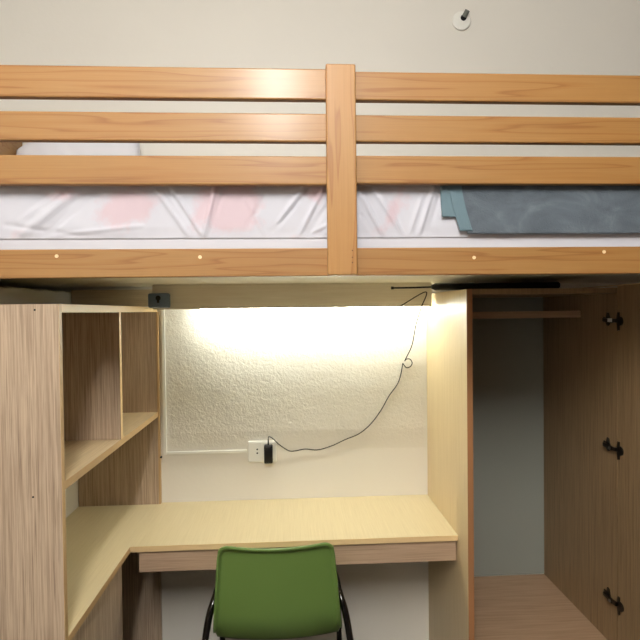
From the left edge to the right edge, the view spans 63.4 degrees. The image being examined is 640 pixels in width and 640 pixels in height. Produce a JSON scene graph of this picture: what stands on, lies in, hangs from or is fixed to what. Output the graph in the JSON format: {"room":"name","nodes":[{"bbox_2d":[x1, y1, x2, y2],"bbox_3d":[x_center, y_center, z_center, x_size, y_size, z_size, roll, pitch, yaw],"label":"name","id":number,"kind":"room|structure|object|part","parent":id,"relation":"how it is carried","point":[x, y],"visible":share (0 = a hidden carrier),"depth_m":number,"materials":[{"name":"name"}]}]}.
{"room":"dormitory room","nodes":[
{"label":"dormitory room","id":0,"kind":"room"},
{"bbox_2d":[0,286,78,517],"bbox_3d":[-1.120,0.712,1.675,0.285,1.639,0.955,-1,1,-3],"label":"wall","id":1,"kind":"structure","parent":0,"point":[8,295],"depth_m":1.88,"materials":[{"name":"paint"}]},
{"bbox_2d":[0,0,639,639],"bbox_3d":[0.413,-0.006,2.276,3.630,3.020,0.100,-1,1,-3],"label":"wall","id":2,"kind":"structure","parent":0,"point":[317,378],"depth_m":2.20,"materials":[{"name":"paint"}]},
{"bbox_2d":[161,310,246,454],"bbox_3d":[-0.485,0.255,2.177,0.346,0.616,0.008,-1,1,-3],"label":"cable raceway","id":3,"kind":"object","parent":2,"relation":"attached to","point":[162,311],"visible":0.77,"depth_m":2.17,"materials":[{"name":"white plastic"}]},
{"bbox_2d":[248,440,276,461],"bbox_3d":[-0.244,0.556,2.192,0.120,0.090,0.015,-1,1,-3],"label":"wall socket","id":4,"kind":"object","parent":2,"relation":"attached to","point":[255,448],"visible":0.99,"depth_m":2.19,"materials":[{"name":"white plastic"}]},
{"bbox_2d":[264,438,272,463],"bbox_3d":[-0.216,0.548,2.171,0.036,0.102,0.030,-1,1,-3],"label":"power adapter","id":5,"kind":"object","parent":4,"relation":"attached to","point":[268,448],"visible":1,"depth_m":2.16,"materials":[{"name":"black plastic"}]},
{"bbox_2d":[200,307,428,310],"bbox_3d":[-0.019,-0.055,2.145,0.935,0.024,0.111,-1,1,-3],"label":"led strip","id":6,"kind":"object","parent":2,"relation":"attached to","point":[348,307],"visible":0.32,"depth_m":2.09,"materials":[{"name":"white plastic"}]},
{"bbox_2d":[268,291,426,451],"bbox_3d":[0.105,0.223,2.133,0.648,0.669,0.152,-1,1,-3],"label":"wire","id":7,"kind":"object","parent":2,"relation":"attached to","point":[425,291],"visible":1,"depth_m":2.20,"materials":[{"name":"black"}]},
{"bbox_2d":[452,9,470,30],"bbox_3d":[0.603,-1.274,2.194,0.080,0.080,0.041,-1,1,-3],"label":"wall hook","id":8,"kind":"object","parent":2,"relation":"attached to","point":[461,20],"visible":1,"depth_m":2.20,"materials":[{"name":"white plastic"}]},
{"bbox_3d":[0.549,1.590,0.106,3.630,0.100,4.500,-1,1,-3],"label":"floor","id":9,"kind":"structure","parent":0,"visible":0},
{"bbox_2d":[0,304,161,639],"bbox_3d":[-0.808,0.741,1.713,0.335,1.572,0.916,-1,1,-3],"label":"shelf unit","id":10,"kind":"object","parent":9,"relation":"on","point":[80,384],"visible":0.99,"depth_m":1.27,"materials":[{"name":"laminate"}]},
{"bbox_3d":[-0.787,0.749,1.264,0.328,1.572,0.016,-1,1,-3],"label":"panel","id":11,"kind":"part","parent":10,"relation":"part of","materials":[{"name":"laminate"}]},
{"bbox_3d":[-0.817,0.184,1.692,0.328,0.416,0.016,-1,1,-3],"label":"divider panel","id":12,"kind":"part","parent":10,"relation":"part of","materials":[{"name":"laminate"}]},
{"bbox_3d":[-0.821,-0.034,1.708,0.329,0.020,0.900,-1,1,-3],"label":"panel","id":13,"kind":"part","parent":10,"relation":"part of","materials":[{"name":"brown wood"}]},
{"bbox_3d":[-0.815,0.402,1.707,0.328,0.020,0.884,-1,1,-3],"label":"shelf","id":14,"kind":"part","parent":10,"relation":"part of","materials":[{"name":"laminate"}]},
{"bbox_3d":[-0.836,0.744,2.163,0.328,1.551,0.016,-1,1,-3],"label":"panel","id":15,"kind":"part","parent":10,"relation":"part of","materials":[{"name":"laminate"}]},
{"bbox_2d":[66,494,457,639],"bbox_3d":[-0.239,1.145,1.759,1.466,0.750,0.899,-1,1,-3],"label":"desk","id":16,"kind":"object","parent":9,"relation":"on","point":[167,536],"visible":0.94,"depth_m":1.85,"materials":[{"name":"laminate"}]},
{"bbox_3d":[-0.650,1.164,1.506,0.016,0.730,0.436,-1,1,-3],"label":"panel","id":17,"kind":"part","parent":16,"relation":"part of","materials":[{"name":"laminate"}]},
{"bbox_2d":[202,542,353,639],"bbox_3d":[-0.149,1.115,1.907,0.528,0.804,0.565,-1,1,-3],"label":"desk chair","id":18,"kind":"object","parent":9,"relation":"on","point":[289,592],"visible":1,"depth_m":1.69,"materials":[{"name":"green plastic"}]},
{"bbox_3d":[-0.371,1.212,1.870,0.065,0.595,0.508,-1,1,-2],"label":"frame","id":19,"kind":"part","parent":18,"relation":"part of","materials":[{"name":"black metal"}]},
{"bbox_3d":[0.053,0.939,1.902,0.027,0.074,0.263,-1,1,-3],"label":"armrest","id":20,"kind":"part","parent":18,"relation":"part of","materials":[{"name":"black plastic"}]},
{"bbox_3d":[0.077,1.206,1.894,0.065,0.595,0.508,-1,1,-4],"label":"frame","id":21,"kind":"part","parent":18,"relation":"part of","materials":[{"name":"black metal"}]},
{"bbox_2d":[0,64,639,309],"bbox_3d":[0.304,0.372,1.728,3.135,2.285,0.991,-1,1,-3],"label":"bed","id":22,"kind":"object","parent":9,"relation":"on","point":[341,274],"visible":0.94,"depth_m":1.23,"materials":[{"name":"brown wood"}]},
{"bbox_3d":[-1.194,-0.460,1.651,0.027,0.585,0.920,-1,1,-3],"label":"headboard","id":23,"kind":"part","parent":22,"relation":"part of","materials":[{"name":"brown wood"}]},
{"bbox_2d":[148,293,169,307],"bbox_3d":[-0.622,-0.075,2.006,0.080,0.057,0.035,-1,1,-3],"label":"box","id":24,"kind":"object","parent":22,"relation":"attached to","point":[155,300],"visible":1,"depth_m":1.99,"materials":[{"name":"black plastic"}]},
{"bbox_3d":[-0.572,-0.549,1.202,1.241,0.073,0.020,-1,1,-3],"label":"guard rail","id":25,"kind":"part","parent":22,"relation":"part of","materials":[{"name":"brown wood"}]},
{"bbox_3d":[-0.571,-0.447,1.204,1.241,0.067,0.020,-1,1,-3],"label":"guard rail","id":26,"kind":"part","parent":22,"relation":"part of","materials":[{"name":"brown wood"}]},
{"bbox_3d":[-0.570,-0.347,1.206,1.241,0.068,0.020,-1,1,-3],"label":"guard rail","id":27,"kind":"part","parent":22,"relation":"part of","materials":[{"name":"brown wood"}]},
{"bbox_2d":[0,237,639,249],"bbox_3d":[0.295,-0.247,1.744,2.937,0.178,0.918,-1,1,-3],"label":"mattress","id":28,"kind":"object","parent":22,"relation":"on","point":[5,244],"visible":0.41,"depth_m":1.27,"materials":[{"name":"grey fabric"}]},
{"bbox_2d":[0,185,639,238],"bbox_3d":[0.296,-0.279,1.727,2.945,0.137,0.916,-1,1,-3],"label":"sheet","id":29,"kind":"object","parent":28,"relation":"on","point":[383,211],"visible":0.77,"depth_m":1.25,"materials":[{"name":"fabric"}]},
{"bbox_2d":[16,142,139,155],"bbox_3d":[-0.953,-0.555,2.039,0.486,0.372,0.145,-1,1,-3],"label":"pillow","id":30,"kind":"object","parent":29,"relation":"on","point":[31,148],"visible":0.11,"depth_m":2.01,"materials":[{"name":"white fabric"}]},
{"bbox_2d":[440,185,639,233],"bbox_3d":[0.988,-0.300,1.727,1.434,0.150,0.848,-1,1,-3],"label":"folded blanket","id":31,"kind":"object","parent":29,"relation":"on","point":[476,209],"visible":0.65,"depth_m":1.28,"materials":[{"name":"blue fabric"}]},
{"bbox_3d":[0.321,-0.142,1.257,3.020,0.066,0.020,-1,1,-3],"label":"rail","id":32,"kind":"part","parent":22,"relation":"part of","materials":[{"name":"brown wood"}]},
{"bbox_3d":[0.050,-0.350,1.218,0.070,0.490,0.022,-1,1,-3],"label":"guard post","id":33,"kind":"part","parent":22,"relation":"part of","materials":[{"name":"brown wood"}]},
{"bbox_3d":[0.936,-0.566,1.283,1.778,0.068,0.020,-1,1,-3],"label":"guard rail","id":34,"kind":"part","parent":22,"relation":"part of","materials":[{"name":"brown wood"}]},
{"bbox_3d":[0.937,-0.466,1.285,1.778,0.064,0.020,-1,1,-3],"label":"guard rail","id":35,"kind":"part","parent":22,"relation":"part of","materials":[{"name":"brown wood"}]},
{"bbox_3d":[0.938,-0.368,1.286,1.778,0.067,0.020,-1,1,-3],"label":"guard rail","id":36,"kind":"part","parent":22,"relation":"part of","materials":[{"name":"brown wood"}]},
{"bbox_2d":[426,283,639,639],"bbox_3d":[0.758,0.697,1.749,0.532,1.624,1.012,-1,1,-3],"label":"wardrobe","id":37,"kind":"object","parent":9,"relation":"on","point":[533,401],"visible":1,"depth_m":1.99,"materials":[{"name":"laminate"}]},
{"bbox_3d":[0.488,0.701,1.984,0.019,1.614,0.514,-1,1,-3],"label":"panel","id":38,"kind":"part","parent":37,"relation":"part of","materials":[{"name":"laminate"}]},
{"bbox_2d":[391,282,559,290],"bbox_3d":[0.575,-0.122,1.867,0.661,0.032,0.048,-1,1,-12],"label":"rod","id":39,"kind":"object","parent":37,"relation":"on","point":[509,285],"visible":0.99,"depth_m":1.86,"materials":[{"name":"black plastic"}]},
{"bbox_3d":[0.729,0.508,2.248,0.492,1.208,0.005,-1,1,-3],"label":"panel","id":40,"kind":"part","parent":37,"relation":"part of","materials":[{"name":"blue paint"}]},
{"bbox_3d":[0.738,-0.020,1.950,0.492,0.026,0.016,-1,1,-3],"label":"cross rail","id":41,"kind":"part","parent":37,"relation":"part of","materials":[{"name":"brown laminate"}]},
{"bbox_3d":[0.736,-0.101,1.974,0.492,0.018,0.494,-1,1,-3],"label":"panel","id":42,"kind":"part","parent":37,"relation":"part of","materials":[{"name":"brown laminate"}]},
{"bbox_3d":[0.749,1.128,2.002,0.492,0.018,0.508,-1,1,-3],"label":"panel","id":43,"kind":"part","parent":37,"relation":"part of","materials":[{"name":"brown laminate"}]},
{"bbox_3d":[1.000,0.694,2.011,0.019,1.614,0.514,-1,1,-3],"label":"panel","id":44,"kind":"part","parent":37,"relation":"part of","materials":[{"name":"brown laminate"}]},
{"bbox_3d":[1.027,0.679,1.504,0.019,1.582,0.495,-1,1,-3],"label":"door","id":45,"kind":"part","parent":37,"relation":"part of","materials":[{"name":"brown laminate"}]}
]}

